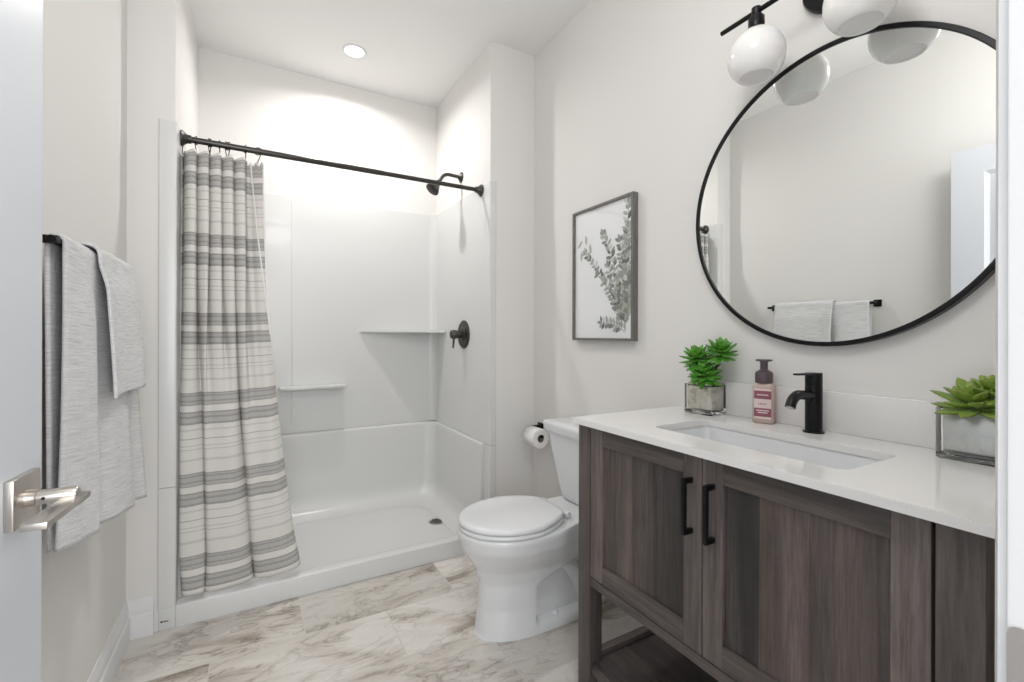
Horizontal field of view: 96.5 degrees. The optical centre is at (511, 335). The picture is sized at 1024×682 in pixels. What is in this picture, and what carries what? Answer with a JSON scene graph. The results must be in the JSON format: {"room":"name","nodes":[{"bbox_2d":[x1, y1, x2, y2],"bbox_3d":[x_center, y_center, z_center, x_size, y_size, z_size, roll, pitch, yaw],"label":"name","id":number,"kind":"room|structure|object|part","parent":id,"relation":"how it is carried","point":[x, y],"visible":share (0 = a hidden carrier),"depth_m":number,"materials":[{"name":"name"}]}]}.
{"room":"bathroom","nodes":[
{"label":"bathroom","id":0,"kind":"room"},
{"bbox_2d":[41,0,198,681],"bbox_3d":[-1.147,-0.226,1.148,0.332,2.732,3.168,0,0,-29],"label":"wall","id":1,"kind":"structure","parent":0,"point":[112,69],"depth_m":1.55,"materials":[{"name":"white paint"}]},
{"bbox_2d":[42,234,61,247],"bbox_3d":[-1.096,-0.194,1.168,0.072,0.040,0.637,0,0,-29],"label":"towel bar","id":2,"kind":"object","parent":1,"relation":"attached to","point":[51,239],"visible":0.2,"depth_m":0.91,"materials":[{"name":"black metal"}]},
{"bbox_3d":[-0.946,-0.193,0.910,0.064,0.016,0.016,0,0,-29],"label":"post","id":3,"kind":"part","parent":2,"relation":"part of","materials":[{"name":"black metal"}]},
{"bbox_2d":[44,233,146,551],"bbox_3d":[-1.059,0.158,1.183,0.077,0.735,0.662,0,0,-29],"label":"bath towel","id":4,"kind":"object","parent":2,"relation":"hanging from","point":[94,444],"visible":0.82,"depth_m":1.00,"materials":[{"name":"white fabric"}]},
{"bbox_2d":[78,242,145,398],"bbox_3d":[-1.099,-0.034,1.257,0.103,0.380,0.380,0,0,-29],"label":"hand towel","id":5,"kind":"object","parent":4,"relation":"on","point":[123,301],"visible":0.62,"depth_m":1.23,"materials":[{"name":"white fabric"}]},
{"bbox_2d":[87,595,153,681],"bbox_3d":[-0.898,1.070,0.826,0.084,0.142,2.084,0,0,-29],"label":"baseboard","id":6,"kind":"structure","parent":1,"relation":"attached to","point":[135,620],"depth_m":1.63,"materials":[{"name":"white paint"}]},
{"bbox_2d":[180,130,483,195],"bbox_3d":[-0.765,-0.809,2.212,1.363,0.064,0.064,0,0,-29],"label":"shower curtain rod","id":7,"kind":"object","parent":1,"relation":"attached to","point":[185,139],"visible":1,"depth_m":2.12,"materials":[{"name":"brown metal"}]},
{"bbox_2d":[179,148,299,596],"bbox_3d":[-1.150,0.139,1.955,0.444,1.794,0.157,0,0,-29],"label":"shower curtain","id":8,"kind":"object","parent":7,"relation":"hanging from","point":[236,523],"visible":1,"depth_m":1.90,"materials":[{"name":"fabric"}]},
{"bbox_2d":[198,47,435,433],"bbox_3d":[-1.159,-0.225,2.904,1.378,2.732,0.100,0,0,-29],"label":"wall","id":9,"kind":"structure","parent":0,"point":[241,101],"depth_m":2.82,"materials":[{"name":"white paint"}]},
{"bbox_2d":[114,554,643,681],"bbox_3d":[-0.051,1.183,0.949,2.350,0.080,4.900,0,0,-29],"label":"floor","id":10,"kind":"structure","parent":0,"point":[415,624],"depth_m":1.70,"materials":[{"name":"tile"}]},
{"bbox_2d":[157,118,495,630],"bbox_3d":[-0.932,0.155,2.483,1.461,1.972,0.855,0,0,-29],"label":"shower stall","id":11,"kind":"object","parent":10,"relation":"on","point":[365,303],"visible":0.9,"depth_m":2.79,"materials":[{"name":"white plastic"}]},
{"bbox_2d":[158,506,464,630],"bbox_3d":[-0.933,1.098,2.480,1.455,0.086,0.848,0,0,-29],"label":"shower tray","id":12,"kind":"object","parent":11,"relation":"on","point":[337,546],"depth_m":2.29,"materials":[{"name":"white plastic"}]},
{"bbox_3d":[-0.934,0.842,2.483,1.461,0.499,0.854,0,0,-29],"label":"wall panel","id":13,"kind":"part","parent":11,"relation":"part of","materials":[{"name":"white plastic"}]},
{"bbox_2d":[359,330,445,332],"bbox_3d":[-0.709,-0.025,2.973,0.512,0.018,0.210,0,0,-29],"label":"corner shelf","id":14,"kind":"object","parent":11,"relation":"attached to","point":[360,331],"depth_m":2.97,"materials":[{"name":"white plastic"}]},
{"bbox_2d":[450,320,469,348],"bbox_3d":[-0.326,-0.004,2.734,0.084,0.172,0.172,0,0,-29],"label":"shower valve","id":15,"kind":"object","parent":11,"relation":"attached to","point":[463,332],"visible":1,"depth_m":2.72,"materials":[{"name":"brown metal"}]},
{"bbox_3d":[-0.334,-0.004,2.729,0.066,0.054,0.054,0,0,-29],"label":"knob","id":16,"kind":"part","parent":15,"relation":"part of","materials":[{"name":"brown metal"}]},
{"bbox_2d":[457,416,578,641],"bbox_3d":[0.111,0.768,1.885,0.703,0.751,0.441,0,0,-29],"label":"toilet","id":17,"kind":"object","parent":10,"relation":"on","point":[523,550],"visible":0.79,"depth_m":1.74,"materials":[{"name":"white ceramic"}]},
{"bbox_3d":[-0.009,0.732,1.817,0.419,0.016,0.368,0,0,-29],"label":"seat","id":18,"kind":"part","parent":17,"relation":"part of","materials":[{"name":"white plastic"}]},
{"bbox_3d":[-0.009,0.710,1.817,0.417,0.024,0.366,0,0,-29],"label":"lid","id":19,"kind":"part","parent":17,"relation":"part of","materials":[{"name":"white plastic"}]},
{"bbox_3d":[0.101,0.942,1.879,0.680,0.402,0.370,0,0,-29],"label":"bowl","id":20,"kind":"part","parent":17,"relation":"part of","materials":[{"name":"white ceramic"}]},
{"bbox_3d":[0.330,0.417,2.008,0.202,0.048,0.441,0,0,-29],"label":"tank lid","id":21,"kind":"part","parent":17,"relation":"part of","materials":[{"name":"white ceramic"}]},
{"bbox_3d":[0.337,0.594,2.012,0.186,0.304,0.401,0,0,-29],"label":"tank","id":22,"kind":"part","parent":17,"relation":"part of","materials":[{"name":"white ceramic"}]},
{"bbox_2d":[578,425,994,681],"bbox_3d":[0.632,0.713,1.167,0.491,0.864,0.939,0,0,-29],"label":"bathroom vanity","id":23,"kind":"object","parent":10,"relation":"on","point":[729,573],"visible":0.81,"depth_m":0.95,"materials":[{"name":"brown wood"}]},
{"bbox_3d":[0.249,0.712,1.457,0.050,0.864,0.056,0,0,-29],"label":"leg","id":24,"kind":"part","parent":23,"relation":"part of","materials":[{"name":"brown wood"}]},
{"bbox_3d":[0.458,1.042,1.069,0.020,0.033,0.827,0,0,-29],"label":"shelf rail","id":25,"kind":"part","parent":23,"relation":"part of","materials":[{"name":"brown wood"}]},
{"bbox_3d":[0.426,1.036,1.560,0.361,0.045,0.028,0,0,-29],"label":"shelf rail","id":26,"kind":"part","parent":23,"relation":"part of","materials":[{"name":"brown wood"}]},
{"bbox_3d":[0.352,0.724,1.249,0.020,0.052,0.300,0,0,-29],"label":"rail","id":27,"kind":"part","parent":23,"relation":"part of","materials":[{"name":"brown wood"}]},
{"bbox_3d":[0.353,0.309,1.250,0.020,0.052,0.300,0,0,-29],"label":"rail","id":28,"kind":"part","parent":23,"relation":"part of","materials":[{"name":"brown wood"}]},
{"bbox_3d":[0.355,0.517,1.251,0.009,0.371,0.308,0,0,-29],"label":"door","id":29,"kind":"part","parent":23,"relation":"part of","materials":[{"name":"brown wood"}]},
{"bbox_2d":[596,633,718,681],"bbox_3d":[0.645,1.037,1.174,0.421,0.018,0.899,0,0,-29],"label":"shelf","id":30,"kind":"object","parent":23,"relation":"attached to","point":[628,657],"depth_m":1.43,"materials":[{"name":"brown wood"}]},
{"bbox_3d":[0.457,0.767,1.068,0.023,0.027,0.827,0,0,-29],"label":"rail","id":31,"kind":"part","parent":23,"relation":"part of","materials":[{"name":"brown wood"}]},
{"bbox_3d":[0.415,0.405,1.086,0.032,0.133,0.011,0,0,-29],"label":"handle","id":32,"kind":"part","parent":23,"relation":"part of","materials":[{"name":"black metal"}]},
{"bbox_3d":[0.445,0.405,1.033,0.032,0.133,0.011,0,0,-29],"label":"handle","id":33,"kind":"part","parent":23,"relation":"part of","materials":[{"name":"black metal"}]},
{"bbox_3d":[0.554,0.725,0.891,0.020,0.052,0.309,0,0,-29],"label":"rail","id":34,"kind":"part","parent":23,"relation":"part of","materials":[{"name":"brown wood"}]},
{"bbox_2d":[572,380,994,538],"bbox_3d":[0.649,0.217,1.161,0.498,0.127,0.971,0,0,-29],"label":"countertop","id":35,"kind":"structure","parent":23,"relation":"on","point":[910,479],"depth_m":1.07,"materials":[{"name":"white stone"}]},
{"bbox_2d":[678,337,737,415],"bbox_3d":[0.644,0.133,1.514,0.120,0.258,0.195,0,0,-29],"label":"potted succulent","id":36,"kind":"object","parent":35,"relation":"on","point":[704,395],"visible":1,"depth_m":1.50,"materials":[{"name":"green plant"}]},
{"bbox_2d":[753,359,775,423],"bbox_3d":[0.756,0.167,1.371,0.058,0.190,0.048,0,0,39],"label":"soap bottle","id":37,"kind":"object","parent":35,"relation":"on","point":[764,389],"visible":1,"depth_m":1.35,"materials":[{"name":"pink plastic"}]},
{"bbox_2d":[670,426,882,469],"bbox_3d":[0.625,0.346,1.155,0.270,0.130,0.530,0,0,-29],"label":"undermount sink","id":38,"kind":"object","parent":35,"relation":"in","point":[815,455],"visible":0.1,"depth_m":1.22,"materials":[{"name":"white ceramic"}]},
{"bbox_2d":[785,372,824,433],"bbox_3d":[0.775,0.182,1.214,0.149,0.162,0.051,0,0,-29],"label":"faucet","id":39,"kind":"object","parent":35,"relation":"on","point":[812,394],"visible":1,"depth_m":1.22,"materials":[{"name":"black metal"}]},
{"bbox_3d":[0.760,0.169,1.205,0.113,0.049,0.026,0,0,-29],"label":"spout","id":40,"kind":"part","parent":39,"relation":"part of","materials":[{"name":"black metal"}]},
{"bbox_3d":[0.785,0.104,1.220,0.100,0.007,0.020,0,0,-29],"label":"lever","id":41,"kind":"part","parent":39,"relation":"part of","materials":[{"name":"black metal"}]},
{"bbox_2d":[930,375,994,466],"bbox_3d":[0.963,0.171,0.947,0.118,0.184,0.152,0,0,-29],"label":"potted succulent","id":42,"kind":"object","parent":35,"relation":"on","point":[965,423],"visible":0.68,"depth_m":0.94,"materials":[{"name":"green plant"}]},
{"bbox_3d":[0.555,0.310,0.891,0.020,0.052,0.309,0,0,-29],"label":"rail","id":43,"kind":"part","parent":23,"relation":"part of","materials":[{"name":"brown wood"}]},
{"bbox_3d":[0.558,0.517,0.893,0.009,0.371,0.317,0,0,-29],"label":"door","id":44,"kind":"part","parent":23,"relation":"part of","materials":[{"name":"brown wood"}]},
{"bbox_3d":[0.684,0.713,0.689,0.050,0.864,0.056,0,0,-29],"label":"leg","id":45,"kind":"part","parent":23,"relation":"part of","materials":[{"name":"brown wood"}]},
{"bbox_2d":[190,0,589,107],"bbox_3d":[-0.431,-1.640,1.633,2.350,0.100,3.330,0,0,-29],"label":"ceiling","id":46,"kind":"structure","parent":0,"point":[417,51],"depth_m":2.41,"materials":[{"name":"white paint"}]},
{"bbox_2d":[342,43,366,58],"bbox_3d":[-0.882,-1.588,2.557,0.132,0.006,0.132,0,0,-29],"label":"recessed light","id":47,"kind":"object","parent":46,"relation":"in","point":[351,50],"visible":1,"depth_m":2.55,"materials":[{"name":"white paint"}]},
{"bbox_2d":[436,0,995,498],"bbox_3d":[0.375,-0.222,2.009,0.410,2.732,3.168,0,0,-29],"label":"wall","id":48,"kind":"structure","parent":0,"point":[640,96],"depth_m":1.94,"materials":[{"name":"white paint"}]},
{"bbox_2d":[426,172,462,195],"bbox_3d":[-0.405,-0.919,2.747,0.224,0.167,0.084,0,0,-29],"label":"showerhead","id":49,"kind":"object","parent":48,"relation":"attached to","point":[433,189],"visible":0.94,"depth_m":2.73,"materials":[{"name":"brown metal"}]},
{"bbox_3d":[-0.380,-0.950,2.771,0.147,0.067,0.021,0,0,-29],"label":"arm","id":50,"kind":"part","parent":49,"relation":"part of","materials":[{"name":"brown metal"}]},
{"bbox_2d":[532,422,543,438],"bbox_3d":[0.150,0.513,2.469,0.079,0.058,0.144,0,0,-29],"label":"toilet paper holder","id":51,"kind":"object","parent":48,"relation":"attached to","point":[540,425],"visible":0.44,"depth_m":2.51,"materials":[{"name":"black metal"}]},
{"bbox_2d":[523,426,548,448],"bbox_3d":[0.128,0.545,2.446,0.104,0.104,0.096,0,0,-29],"label":"toilet paper roll","id":52,"kind":"object","parent":51,"relation":"hanging from","point":[531,435],"visible":0.99,"depth_m":2.41,"materials":[{"name":"white paper"}]},
{"bbox_2d":[572,191,637,340],"bbox_3d":[0.408,-0.284,2.064,0.030,0.617,0.409,0,0,-29],"label":"framed botanical print","id":53,"kind":"object","parent":48,"relation":"attached to","point":[605,234],"visible":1,"depth_m":2.04,"materials":[{"name":"white paper"}]},
{"bbox_2d":[720,0,897,85],"bbox_3d":[0.786,-0.879,1.216,0.212,0.286,0.468,0,0,-29],"label":"vanity light","id":54,"kind":"object","parent":48,"relation":"attached to","point":[758,53],"visible":1,"depth_m":1.24,"materials":[{"name":"white glass"}]},
{"bbox_2d":[748,5,764,28],"bbox_3d":[0.699,-0.904,1.307,0.043,0.067,0.043,0,0,-29],"label":"socket","id":55,"kind":"object","parent":54,"relation":"attached to","point":[755,17],"depth_m":1.29,"materials":[{"name":"black metal"}]},
{"bbox_3d":[0.699,-0.804,1.307,0.151,0.137,0.151,0,0,-29],"label":"globe","id":56,"kind":"part","parent":54,"relation":"part of","materials":[{"name":"white glass"}]},
{"bbox_3d":[0.826,-0.804,1.082,0.151,0.137,0.151,0,0,-29],"label":"globe","id":57,"kind":"part","parent":54,"relation":"part of","materials":[{"name":"white glass"}]},
{"bbox_2d":[716,380,937,448],"bbox_3d":[0.894,0.208,1.215,0.019,0.109,0.825,0,0,-29],"label":"backsplash","id":58,"kind":"structure","parent":48,"relation":"attached to","point":[891,419],"depth_m":1.18,"materials":[{"name":"white stone"}]},
{"bbox_2d":[696,21,995,345],"bbox_3d":[0.864,-0.383,1.262,0.026,0.827,0.827,0,0,-29],"label":"round mirror","id":59,"kind":"object","parent":48,"relation":"attached to","point":[851,200],"visible":0.89,"depth_m":1.18,"materials":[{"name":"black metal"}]},
{"bbox_3d":[0.404,-0.222,0.274,1.802,2.732,0.121,0,0,-29],"label":"wall","id":60,"kind":"structure","parent":0,"visible":0},
{"bbox_2d":[0,0,90,681],"bbox_3d":[-0.486,0.113,0.290,0.105,2.033,0.808,0,0,-24],"label":"door","id":61,"kind":"structure","parent":60,"relation":"in","point":[23,519],"depth_m":0.60,"materials":[{"name":"grey paint"}]},
{"bbox_3d":[-0.640,0.214,0.598,0.009,0.064,0.066,0,0,-24],"label":"handle","id":62,"kind":"part","parent":61,"relation":"part of","materials":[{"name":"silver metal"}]},
{"bbox_3d":[-0.572,0.220,0.576,0.024,0.009,0.119,0,0,-24],"label":"lever","id":63,"kind":"part","parent":61,"relation":"part of","materials":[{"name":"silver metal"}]},
{"bbox_2d":[995,0,1007,681],"bbox_3d":[-0.017,0.077,0.115,0.920,2.132,0.016,0,0,-29],"label":"trim","id":64,"kind":"structure","parent":60,"relation":"attached to","point":[1001,281],"depth_m":0.30,"materials":[{"name":"white paint"}]},
{"bbox_2d":[1006,627,1023,681],"bbox_3d":[0.336,0.241,0.276,0.002,0.105,0.052,0,0,-29],"label":"strike plate","id":65,"kind":"object","parent":60,"relation":"attached to","point":[1014,636],"visible":1,"depth_m":0.29,"materials":[{"name":"grey metal"}]},
{"bbox_2d":[1007,0,1023,629],"bbox_3d":[0.017,0.104,0.056,0.812,2.078,0.122,0,0,-29],"label":"trim","id":66,"kind":"structure","parent":60,"relation":"attached to","point":[1015,363],"depth_m":0.30,"materials":[{"name":"white paint"}]}
]}

